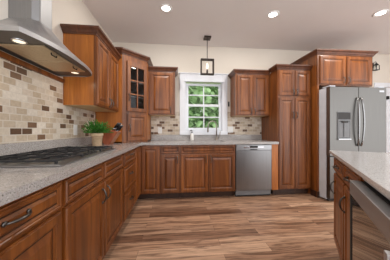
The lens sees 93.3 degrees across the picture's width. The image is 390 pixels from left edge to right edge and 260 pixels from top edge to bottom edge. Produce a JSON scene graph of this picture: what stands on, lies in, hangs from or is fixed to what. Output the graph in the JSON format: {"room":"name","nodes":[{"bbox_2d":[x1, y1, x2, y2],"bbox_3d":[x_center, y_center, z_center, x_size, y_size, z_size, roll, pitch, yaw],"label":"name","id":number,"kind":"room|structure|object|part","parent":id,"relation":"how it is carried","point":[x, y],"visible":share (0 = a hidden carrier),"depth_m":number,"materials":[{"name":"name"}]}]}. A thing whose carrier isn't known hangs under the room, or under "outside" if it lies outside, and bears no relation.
{"room":"kitchen","nodes":[
{"label":"kitchen","id":0,"kind":"room"},
{"bbox_2d":[0,0,112,143],"bbox_3d":[-1.395,-0.262,1.319,0.150,2.738,4.499,0,0,-6],"label":"wall","id":1,"kind":"structure","parent":0,"point":[63,11],"depth_m":1.97,"materials":[{"name":"white paint"}]},
{"bbox_2d":[0,51,64,82],"bbox_3d":[-1.283,-0.506,1.074,0.022,0.039,1.690,0,0,-6],"label":"rail","id":2,"kind":"object","parent":1,"relation":"attached to","point":[3,55],"visible":1,"depth_m":1.45,"materials":[{"name":"brown wood"}]},
{"bbox_2d":[0,0,91,76],"bbox_3d":[-1.121,-1.071,1.412,0.410,1.114,0.870,0,0,-6],"label":"range hood","id":3,"kind":"object","parent":1,"relation":"attached to","point":[27,35],"visible":1,"depth_m":1.30,"materials":[{"name":"metal"}]},
{"bbox_2d":[10,38,27,44],"bbox_3d":[-1.061,-0.534,1.111,0.080,0.008,0.079,0,0,-6],"label":"hood light","id":4,"kind":"object","parent":3,"relation":"on","point":[18,41],"depth_m":1.11,"materials":[{"name":"white glass"}]},
{"bbox_2d":[0,58,94,143],"bbox_3d":[-1.325,-0.196,1.422,0.008,0.579,2.490,0,0,-6],"label":"tile backsplash","id":5,"kind":"structure","parent":1,"relation":"attached to","point":[32,108],"depth_m":1.50,"materials":[{"name":"tile"}]},
{"bbox_2d":[74,125,76,134],"bbox_3d":[-1.386,-0.001,2.136,0.009,0.120,0.075,0,0,-6],"label":"wall outlet","id":6,"kind":"object","parent":5,"relation":"attached to","point":[75,126],"visible":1,"depth_m":2.12,"materials":[{"name":"white plastic"}]},
{"bbox_2d":[60,24,121,111],"bbox_3d":[-1.221,-0.671,2.283,0.377,0.820,0.797,0,0,-6],"label":"upper cabinet","id":7,"kind":"object","parent":1,"relation":"attached to","point":[99,92],"visible":1,"depth_m":1.95,"materials":[{"name":"brown wood"}]},
{"bbox_3d":[-1.223,-1.044,2.282,0.375,0.074,0.797,0,0,-6],"label":"crown moulding","id":8,"kind":"part","parent":7,"relation":"part of","materials":[{"name":"brown wood"}]},
{"bbox_3d":[-1.063,-0.635,2.141,0.020,0.720,0.356,0,0,-6],"label":"door","id":9,"kind":"part","parent":7,"relation":"part of","materials":[{"name":"brown wood"}]},
{"bbox_3d":[-1.098,-0.635,2.500,0.020,0.720,0.348,0,0,-6],"label":"door","id":10,"kind":"part","parent":7,"relation":"part of","materials":[{"name":"brown wood"}]},
{"bbox_2d":[91,133,102,145],"bbox_3d":[-1.185,0.117,2.229,0.136,0.157,0.136,0,0,-6],"label":"pot","id":11,"kind":"object","parent":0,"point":[96,137],"depth_m":2.18,"materials":[{"name":"ceramic"}]},
{"bbox_2d":[103,193,339,259],"bbox_3d":[1.963,1.147,1.575,6.584,0.080,4.349,0,0,-6],"label":"floor","id":12,"kind":"structure","parent":0,"point":[294,226],"depth_m":2.05,"materials":[{"name":"brown wood"}]},
{"bbox_2d":[0,181,61,259],"bbox_3d":[-0.913,0.672,0.594,0.659,0.866,0.579,0,0,-6],"label":"base cabinet","id":13,"kind":"object","parent":12,"relation":"on","point":[30,224],"visible":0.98,"depth_m":0.72,"materials":[{"name":"brown wood"}]},
{"bbox_3d":[-0.604,0.304,0.643,0.034,0.017,0.118,0,0,-6],"label":"handle","id":14,"kind":"part","parent":13,"relation":"part of","materials":[{"name":"grey metal"}]},
{"bbox_3d":[-0.629,0.689,0.622,0.020,0.592,0.555,0,0,-6],"label":"door","id":15,"kind":"part","parent":13,"relation":"part of","materials":[{"name":"brown wood"}]},
{"bbox_2d":[60,154,122,259],"bbox_3d":[-0.992,0.672,1.395,0.659,0.866,1.025,0,0,-6],"label":"base cabinet","id":16,"kind":"object","parent":12,"relation":"on","point":[91,209],"visible":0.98,"depth_m":1.22,"materials":[{"name":"brown wood"}]},
{"bbox_3d":[-0.684,0.689,1.173,0.020,0.592,0.490,0,0,-6],"label":"door","id":17,"kind":"part","parent":16,"relation":"part of","materials":[{"name":"brown wood"}]},
{"bbox_3d":[-0.677,0.495,1.381,0.034,0.117,0.018,0,0,-6],"label":"handle","id":18,"kind":"part","parent":16,"relation":"part of","materials":[{"name":"grey metal"}]},
{"bbox_3d":[-0.733,0.689,1.673,0.020,0.592,0.490,0,0,-6],"label":"door","id":19,"kind":"part","parent":16,"relation":"part of","materials":[{"name":"brown wood"}]},
{"bbox_2d":[122,148,135,222],"bbox_3d":[-1.072,0.672,2.205,0.659,0.866,0.597,0,0,-6],"label":"base cabinet","id":20,"kind":"object","parent":12,"relation":"on","point":[129,161],"visible":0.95,"depth_m":2.17,"materials":[{"name":"brown wood"}]},
{"bbox_3d":[-0.788,0.537,2.233,0.020,0.284,0.565,0,0,-6],"label":"drawer","id":21,"kind":"part","parent":20,"relation":"part of","materials":[{"name":"brown wood"}]},
{"bbox_3d":[-0.788,0.840,2.233,0.020,0.290,0.565,0,0,-6],"label":"drawer","id":22,"kind":"part","parent":20,"relation":"part of","materials":[{"name":"brown wood"}]},
{"bbox_3d":[-0.788,0.317,2.233,0.020,0.124,0.565,0,0,-6],"label":"drawer","id":23,"kind":"part","parent":20,"relation":"part of","materials":[{"name":"brown wood"}]},
{"bbox_2d":[135,145,160,199],"bbox_3d":[-1.019,0.672,2.988,0.918,0.866,0.944,0,0,-6],"label":"base cabinet","id":24,"kind":"object","parent":12,"relation":"on","point":[147,157],"visible":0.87,"depth_m":2.87,"materials":[{"name":"brown wood"}]},
{"bbox_3d":[-0.834,0.620,2.698,0.020,0.730,0.306,0,0,-6],"label":"door","id":25,"kind":"part","parent":24,"relation":"part of","materials":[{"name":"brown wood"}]},
{"bbox_2d":[0,140,278,205],"bbox_3d":[0.060,0.215,1.968,2.869,0.040,3.186,0,0,-6],"label":"countertop","id":26,"kind":"structure","parent":24,"relation":"on","point":[15,183],"depth_m":0.91,"materials":[{"name":"grey stone"}]},
{"bbox_2d":[0,137,91,155],"bbox_3d":[-1.319,0.145,1.452,0.022,0.100,2.430,0,0,-6],"label":"granite upstand","id":27,"kind":"object","parent":26,"relation":"on","point":[10,148],"visible":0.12,"depth_m":1.56,"materials":[{"name":"grey stone"}]},
{"bbox_2d":[0,146,115,167],"bbox_3d":[-1.006,0.176,1.398,0.503,0.038,0.910,0,0,-6],"label":"gas cooktop","id":28,"kind":"object","parent":26,"relation":"in","point":[59,156],"visible":1,"depth_m":1.15,"materials":[{"name":"metal"}]},
{"bbox_2d":[81,119,113,145],"bbox_3d":[-1.189,0.029,2.225,0.370,0.331,0.375,0,0,-6],"label":"potted herb","id":29,"kind":"object","parent":26,"relation":"on","point":[97,130],"visible":1,"depth_m":2.18,"materials":[{"name":"plant"}]},
{"bbox_2d":[103,130,120,144],"bbox_3d":[-1.118,0.097,2.488,0.211,0.196,0.100,0,0,8],"label":"knife block","id":30,"kind":"object","parent":26,"relation":"on","point":[108,138],"visible":0.79,"depth_m":2.44,"materials":[{"name":"brown wood"}]},
{"bbox_2d":[95,47,152,142],"bbox_3d":[-1.114,-0.501,3.050,0.744,1.390,0.802,0,0,-6],"label":"cabinet","id":31,"kind":"object","parent":26,"relation":"on","point":[132,114],"visible":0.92,"depth_m":2.82,"materials":[{"name":"orange wood"}]},
{"bbox_3d":[-1.018,-1.159,2.971,0.363,0.074,1.094,0,0,39],"label":"crown moulding","id":32,"kind":"part","parent":31,"relation":"part of","materials":[{"name":"brown wood"}]},
{"bbox_2d":[131,81,142,89],"bbox_3d":[-1.142,-0.751,3.073,0.650,0.016,0.708,0,0,-6],"label":"shelf","id":33,"kind":"object","parent":31,"relation":"attached to","point":[133,84],"depth_m":3.14,"materials":[{"name":"brown wood"}]},
{"bbox_2d":[131,96,142,102],"bbox_3d":[-1.142,-0.521,3.073,0.650,0.016,0.708,0,0,-6],"label":"shelf","id":34,"kind":"object","parent":31,"relation":"attached to","point":[133,99],"depth_m":3.09,"materials":[{"name":"brown wood"}]},
{"bbox_3d":[-0.905,-0.664,2.886,0.020,0.758,0.348,0,0,39],"label":"glass door","id":35,"kind":"part","parent":31,"relation":"part of","materials":[{"name":"brown wood"}]},
{"bbox_3d":[-0.906,-0.041,2.886,0.020,0.415,0.348,0,0,39],"label":"door","id":36,"kind":"part","parent":31,"relation":"part of","materials":[{"name":"brown wood"}]},
{"bbox_3d":[-0.912,-0.654,2.891,0.002,0.630,0.240,0,0,39],"label":"pane","id":37,"kind":"part","parent":31,"relation":"part of","materials":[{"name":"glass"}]},
{"bbox_2d":[190,130,193,139],"bbox_3d":[-0.061,0.096,3.486,0.078,0.198,0.071,0,0,-6],"label":"soap bottle","id":38,"kind":"object","parent":26,"relation":"on","point":[191,134],"visible":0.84,"depth_m":3.46,"materials":[{"name":"white ceramic"}]},
{"bbox_2d":[151,135,261,139],"bbox_3d":[0.251,0.145,3.577,2.171,0.100,0.022,0,0,-6],"label":"granite upstand","id":39,"kind":"object","parent":26,"relation":"on","point":[153,137],"visible":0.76,"depth_m":3.56,"materials":[{"name":"grey stone"}]},
{"bbox_2d":[207,120,220,139],"bbox_3d":[0.355,0.007,3.505,0.272,0.376,0.055,0,0,-17],"label":"faucet","id":40,"kind":"object","parent":26,"relation":"on","point":[212,120],"visible":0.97,"depth_m":3.50,"materials":[{"name":"silver metal"}]},
{"bbox_3d":[0.329,-0.023,3.494,0.198,0.316,0.022,0,0,-19],"label":"spout","id":41,"kind":"part","parent":40,"relation":"part of","materials":[{"name":"silver metal"}]},
{"bbox_3d":[-0.697,0.620,2.876,0.280,0.730,0.020,0,0,-6],"label":"door","id":42,"kind":"part","parent":24,"relation":"part of","materials":[{"name":"brown wood"}]},
{"bbox_2d":[160,145,179,197],"bbox_3d":[-0.419,0.672,3.189,0.309,0.866,0.659,0,0,-6],"label":"base cabinet","id":43,"kind":"object","parent":12,"relation":"on","point":[169,154],"visible":0.99,"depth_m":2.90,"materials":[{"name":"brown wood"}]},
{"bbox_3d":[-0.391,0.312,2.906,0.289,0.115,0.020,0,0,-6],"label":"drawer","id":44,"kind":"part","parent":43,"relation":"part of","materials":[{"name":"brown wood"}]},
{"bbox_3d":[-0.391,0.685,2.906,0.289,0.600,0.020,0,0,-6],"label":"door","id":45,"kind":"part","parent":43,"relation":"part of","materials":[{"name":"brown wood"}]},
{"bbox_2d":[180,144,234,197],"bbox_3d":[0.186,0.672,3.249,0.901,0.866,0.659,0,0,-6],"label":"base cabinet","id":46,"kind":"object","parent":12,"relation":"on","point":[205,170],"visible":0.99,"depth_m":2.96,"materials":[{"name":"brown wood"}]},
{"bbox_3d":[-0.006,0.685,2.944,0.434,0.600,0.020,0,0,-6],"label":"door","id":47,"kind":"part","parent":46,"relation":"part of","materials":[{"name":"brown wood"}]},
{"bbox_3d":[0.434,0.685,2.987,0.434,0.600,0.020,0,0,-6],"label":"door","id":48,"kind":"part","parent":46,"relation":"part of","materials":[{"name":"brown wood"}]},
{"bbox_2d":[234,144,271,195],"bbox_3d":[0.945,0.672,3.312,0.604,0.854,0.594,0,0,-6],"label":"dishwasher","id":49,"kind":"object","parent":12,"relation":"on","point":[253,162],"visible":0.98,"depth_m":3.03,"materials":[{"name":"grey metal"}]},
{"bbox_3d":[0.972,0.289,3.044,0.604,0.084,0.032,0,0,-6],"label":"control panel","id":50,"kind":"part","parent":49,"relation":"part of","materials":[{"name":"metal"}]},
{"bbox_2d":[270,144,277,194],"bbox_3d":[1.306,0.672,3.381,0.108,0.866,0.617,0,0,-6],"label":"end panel","id":51,"kind":"object","parent":12,"relation":"on","point":[274,146],"visible":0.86,"depth_m":3.08,"materials":[{"name":"orange wood"}]},
{"bbox_2d":[262,64,312,193],"bbox_3d":[1.638,0.004,3.398,0.648,2.202,0.649,0,0,-6],"label":"pantry cabinet","id":52,"kind":"object","parent":12,"relation":"on","point":[288,122],"visible":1,"depth_m":3.12,"materials":[{"name":"brown wood"}]},
{"bbox_3d":[1.548,-0.794,3.107,0.280,0.422,0.020,0,0,-6],"label":"door","id":53,"kind":"part","parent":52,"relation":"part of","materials":[{"name":"brown wood"}]},
{"bbox_3d":[1.548,0.218,3.107,0.280,1.533,0.020,0,0,-6],"label":"door","id":54,"kind":"part","parent":52,"relation":"part of","materials":[{"name":"brown wood"}]},
{"bbox_3d":[1.657,-1.060,3.210,0.648,0.074,0.268,0,0,-6],"label":"crown moulding","id":55,"kind":"part","parent":52,"relation":"part of","materials":[{"name":"brown wood"}]},
{"bbox_3d":[1.835,-0.794,3.136,0.280,0.422,0.020,0,0,-6],"label":"door","id":56,"kind":"part","parent":52,"relation":"part of","materials":[{"name":"brown wood"}]},
{"bbox_3d":[1.835,0.218,3.136,0.280,1.533,0.020,0,0,-6],"label":"door","id":57,"kind":"part","parent":52,"relation":"part of","materials":[{"name":"brown wood"}]},
{"bbox_2d":[291,48,378,197],"bbox_3d":[2.468,-0.103,3.404,1.104,2.417,0.799,0,0,-6],"label":"tall cabinet","id":58,"kind":"object","parent":12,"relation":"on","point":[336,67],"visible":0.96,"depth_m":3.05,"materials":[{"name":"brown wood"}]},
{"bbox_3d":[1.981,0.185,3.384,0.026,1.839,0.745,0,0,-6],"label":"panel","id":59,"kind":"part","parent":58,"relation":"part of","materials":[{"name":"brown wood"}]},
{"bbox_3d":[2.005,1.056,3.078,0.038,0.098,0.157,0,0,-6],"label":"moulding","id":60,"kind":"part","parent":58,"relation":"part of","materials":[{"name":"brown wood"}]},
{"bbox_3d":[2.266,-0.987,3.027,0.452,0.463,0.020,0,0,-6],"label":"door","id":61,"kind":"part","parent":58,"relation":"part of","materials":[{"name":"brown wood"}]},
{"bbox_3d":[2.468,-1.275,3.405,1.104,0.074,0.797,0,0,-6],"label":"crown moulding","id":62,"kind":"part","parent":58,"relation":"part of","materials":[{"name":"brown wood"}]},
{"bbox_3d":[2.743,-0.987,3.075,0.458,0.463,0.020,0,0,-6],"label":"door","id":63,"kind":"part","parent":58,"relation":"part of","materials":[{"name":"brown wood"}]},
{"bbox_2d":[330,157,346,259],"bbox_3d":[1.408,0.663,1.343,0.654,0.884,0.445,0,0,30],"label":"base cabinet","id":64,"kind":"object","parent":12,"relation":"on","point":[339,183],"visible":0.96,"depth_m":1.46,"materials":[{"name":"brown wood"}]},
{"bbox_3d":[1.161,0.302,1.480,0.020,0.126,0.415,0,0,30],"label":"drawer","id":65,"kind":"part","parent":64,"relation":"part of","materials":[{"name":"brown wood"}]},
{"bbox_3d":[1.161,0.683,1.480,0.020,0.604,0.415,0,0,30],"label":"door","id":66,"kind":"part","parent":64,"relation":"part of","materials":[{"name":"brown wood"}]},
{"bbox_2d":[339,165,363,259],"bbox_3d":[1.198,0.663,0.975,0.654,0.884,0.397,0,0,30],"label":"base cabinet","id":67,"kind":"object","parent":12,"relation":"on","point":[349,174],"visible":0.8,"depth_m":1.18,"materials":[{"name":"brown wood"}]},
{"bbox_3d":[1.002,0.507,1.257,0.034,0.117,0.018,0,0,30],"label":"handle","id":68,"kind":"part","parent":67,"relation":"part of","materials":[{"name":"grey metal"}]},
{"bbox_3d":[0.953,0.683,1.115,0.020,0.604,0.373,0,0,30],"label":"door","id":69,"kind":"part","parent":67,"relation":"part of","materials":[{"name":"brown wood"}]},
{"bbox_3d":[0.953,0.302,1.115,0.020,0.126,0.373,0,0,30],"label":"drawer","id":70,"kind":"part","parent":67,"relation":"part of","materials":[{"name":"brown wood"}]},
{"bbox_2d":[319,85,385,200],"bbox_3d":[2.494,0.211,3.241,0.964,1.792,0.930,0,0,-6],"label":"refrigerator","id":71,"kind":"object","parent":12,"relation":"on","point":[350,118],"visible":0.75,"depth_m":2.85,"materials":[{"name":"metal"}]},
{"bbox_3d":[2.530,0.729,2.881,0.962,0.637,0.066,0,0,-6],"label":"freezer drawer","id":72,"kind":"part","parent":71,"relation":"part of","materials":[{"name":"metal"}]},
{"bbox_3d":[2.289,-0.132,2.857,0.478,1.067,0.066,0,0,-6],"label":"door","id":73,"kind":"part","parent":71,"relation":"part of","materials":[{"name":"metal"}]},
{"bbox_3d":[2.501,-0.128,2.815,0.029,0.755,0.070,0,0,12],"label":"handle","id":74,"kind":"part","parent":71,"relation":"part of","materials":[{"name":"metal"}]},
{"bbox_3d":[2.572,-0.128,2.822,0.029,0.755,0.070,0,0,-23],"label":"handle","id":75,"kind":"part","parent":71,"relation":"part of","materials":[{"name":"metal"}]},
{"bbox_3d":[2.771,-0.132,2.904,0.478,1.067,0.066,0,0,-6],"label":"door","id":76,"kind":"part","parent":71,"relation":"part of","materials":[{"name":"metal"}]},
{"bbox_2d":[350,178,389,259],"bbox_3d":[0.912,0.662,0.553,0.654,0.882,0.605,0,0,30],"label":"beverage cooler","id":77,"kind":"object","parent":12,"relation":"on","point":[369,207],"visible":0.77,"depth_m":0.72,"materials":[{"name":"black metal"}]},
{"bbox_3d":[0.507,0.586,0.468,0.034,0.542,0.024,0,0,30],"label":"handle","id":78,"kind":"part","parent":77,"relation":"part of","materials":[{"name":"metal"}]},
{"bbox_2d":[82,0,389,54],"bbox_3d":[1.955,-1.691,1.650,6.884,0.120,4.499,0,0,-6],"label":"ceiling","id":79,"kind":"structure","parent":0,"point":[300,25],"depth_m":2.79,"materials":[{"name":"paint"}]},
{"bbox_2d":[160,4,171,12],"bbox_3d":[-0.388,-1.626,2.463,0.168,0.010,0.168,0,0,-6],"label":"recessed light","id":80,"kind":"object","parent":79,"relation":"in","point":[166,8],"visible":1,"depth_m":2.46,"materials":[{"name":"white plastic"}]},
{"bbox_2d":[200,35,213,75],"bbox_3d":[0.215,-1.301,3.237,0.235,0.660,0.120,0,0,-6],"label":"pendant light","id":81,"kind":"object","parent":79,"relation":"hanging from","point":[206,38],"visible":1,"depth_m":3.22,"materials":[{"name":"brown metal"}]},
{"bbox_2d":[267,10,279,17],"bbox_3d":[1.099,-1.626,2.594,0.168,0.010,0.168,0,0,-6],"label":"recessed light","id":82,"kind":"object","parent":79,"relation":"in","point":[272,14],"visible":1,"depth_m":2.59,"materials":[{"name":"white plastic"}]},
{"bbox_2d":[372,9,388,16],"bbox_3d":[2.586,-1.626,2.564,0.168,0.010,0.168,0,0,-6],"label":"recessed light","id":83,"kind":"object","parent":79,"relation":"in","point":[384,11],"visible":1,"depth_m":2.56,"materials":[{"name":"white plastic"}]},
{"bbox_2d":[113,42,389,134],"bbox_3d":[1.742,-0.262,3.814,6.584,2.738,0.150,0,0,-6],"label":"wall","id":84,"kind":"structure","parent":0,"point":[186,58],"depth_m":3.62,"materials":[{"name":"white paint"}]},
{"bbox_2d":[148,66,177,115],"bbox_3d":[-0.562,-0.671,3.318,0.507,0.820,0.378,0,0,-6],"label":"upper cabinet","id":85,"kind":"object","parent":84,"relation":"attached to","point":[161,80],"visible":0.99,"depth_m":3.16,"materials":[{"name":"brown wood"}]},
{"bbox_3d":[-0.580,-0.635,3.171,0.383,0.716,0.020,0,0,-6],"label":"door","id":86,"kind":"part","parent":85,"relation":"part of","materials":[{"name":"brown wood"}]},
{"bbox_3d":[-0.562,-1.044,3.319,0.507,0.074,0.376,0,0,-6],"label":"crown moulding","id":87,"kind":"part","parent":85,"relation":"part of","materials":[{"name":"brown wood"}]},
{"bbox_2d":[151,112,179,134],"bbox_3d":[-0.563,-0.127,3.505,0.536,0.442,0.008,0,0,-6],"label":"tile backsplash","id":88,"kind":"structure","parent":84,"relation":"attached to","point":[170,125],"depth_m":3.50,"materials":[{"name":"tile"}]},
{"bbox_2d":[178,72,227,134],"bbox_3d":[0.166,-0.503,3.615,0.980,1.190,0.215,0,0,-6],"label":"window","id":89,"kind":"structure","parent":84,"relation":"in","point":[185,77],"depth_m":3.58,"materials":[{"name":"white paint"}]},
{"bbox_3d":[0.170,-0.251,3.618,0.714,0.505,0.030,0,0,-6],"label":"sash","id":90,"kind":"part","parent":89,"relation":"part of","materials":[{"name":"white paint"}]},
{"bbox_3d":[0.167,-0.685,3.648,0.714,0.455,0.030,0,0,-6],"label":"sash","id":91,"kind":"part","parent":89,"relation":"part of","materials":[{"name":"white paint"}]},
{"bbox_3d":[0.169,0.054,3.580,0.930,0.075,0.105,0,0,-6],"label":"sill","id":92,"kind":"part","parent":89,"relation":"part of","materials":[{"name":"white paint"}]},
{"bbox_2d":[227,112,260,134],"bbox_3d":[0.982,-0.130,3.658,0.698,0.447,0.008,0,0,-6],"label":"tile backsplash","id":93,"kind":"structure","parent":84,"relation":"attached to","point":[241,125],"depth_m":3.65,"materials":[{"name":"tile"}]},
{"bbox_2d":[228,126,232,131],"bbox_3d":[0.695,-0.011,3.620,0.112,0.120,0.009,0,0,-6],"label":"light switch","id":94,"kind":"object","parent":93,"relation":"attached to","point":[230,128],"visible":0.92,"depth_m":3.62,"materials":[{"name":"white plastic"}]},
{"bbox_2d":[228,69,269,116],"bbox_3d":[1.008,-0.671,3.473,0.688,0.820,0.378,0,0,-6],"label":"upper cabinet","id":95,"kind":"object","parent":84,"relation":"attached to","point":[249,88],"visible":1,"depth_m":3.33,"materials":[{"name":"brown wood"}]},
{"bbox_3d":[0.898,-0.635,3.317,0.291,0.716,0.020,0,0,-6],"label":"door","id":96,"kind":"part","parent":95,"relation":"part of","materials":[{"name":"brown wood"}]},
{"bbox_3d":[1.008,-1.044,3.474,0.688,0.074,0.376,0,0,-6],"label":"crown moulding","id":97,"kind":"part","parent":95,"relation":"part of","materials":[{"name":"brown wood"}]},
{"bbox_3d":[1.198,-0.635,3.346,0.291,0.716,0.020,0,0,-6],"label":"door","id":98,"kind":"part","parent":95,"relation":"part of","materials":[{"name":"brown wood"}]},
{"bbox_2d":[372,63,379,70],"bbox_3d":[3.807,-1.347,3.878,0.106,0.189,0.125,0,0,-6],"label":"wall lantern","id":99,"kind":"object","parent":84,"relation":"attached to","point":[373,64],"visible":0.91,"depth_m":3.86,"materials":[{"name":"black metal"}]},
{"bbox_2d":[374,83,389,152],"bbox_3d":[4.333,0.047,4.004,1.010,2.120,0.080,0,0,-6],"label":"door","id":100,"kind":"structure","parent":84,"relation":"in","point":[375,84],"depth_m":3.98,"materials":[{"name":"white paint"}]},
{"bbox_3d":[4.335,0.047,3.983,1.010,2.120,0.021,0,0,-6],"label":"casing","id":101,"kind":"part","parent":100,"relation":"part of","materials":[{"name":"white paint"}]},
{"bbox_3d":[4.331,0.089,4.022,0.820,2.015,0.044,0,0,-6],"label":"panel","id":102,"kind":"part","parent":100,"relation":"part of","materials":[{"name":"white paint"}]},
{"label":"outside","id":103,"kind":"structure","parent":0,"visible":0},
{"bbox_3d":[-0.663,1.567,16.891,30.000,0.080,26.251,0,0,-6],"label":"ground","id":104,"kind":"structure","parent":103,"visible":0},
{"bbox_2d":[188,83,218,127],"bbox_3d":[-0.421,-0.925,7.594,3.773,4.915,3.685,0,0,-6],"label":"tree","id":105,"kind":"object","parent":104,"relation":"on","point":[193,90],"visible":0.21,"depth_m":6.37,"materials":[{"name":"green plant"}]},
{"bbox_3d":[0.624,0.663,-0.032,0.654,0.884,0.683,0,0,30],"label":"cabinet","id":106,"kind":"object","parent":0,"visible":0},
{"bbox_2d":[329,150,389,198],"bbox_3d":[1.154,0.207,0.537,0.980,0.024,2.300,0,0,30],"label":"countertop","id":107,"kind":"structure","parent":106,"relation":"on","point":[373,167],"depth_m":1.01,"materials":[{"name":"stone"}]}
]}

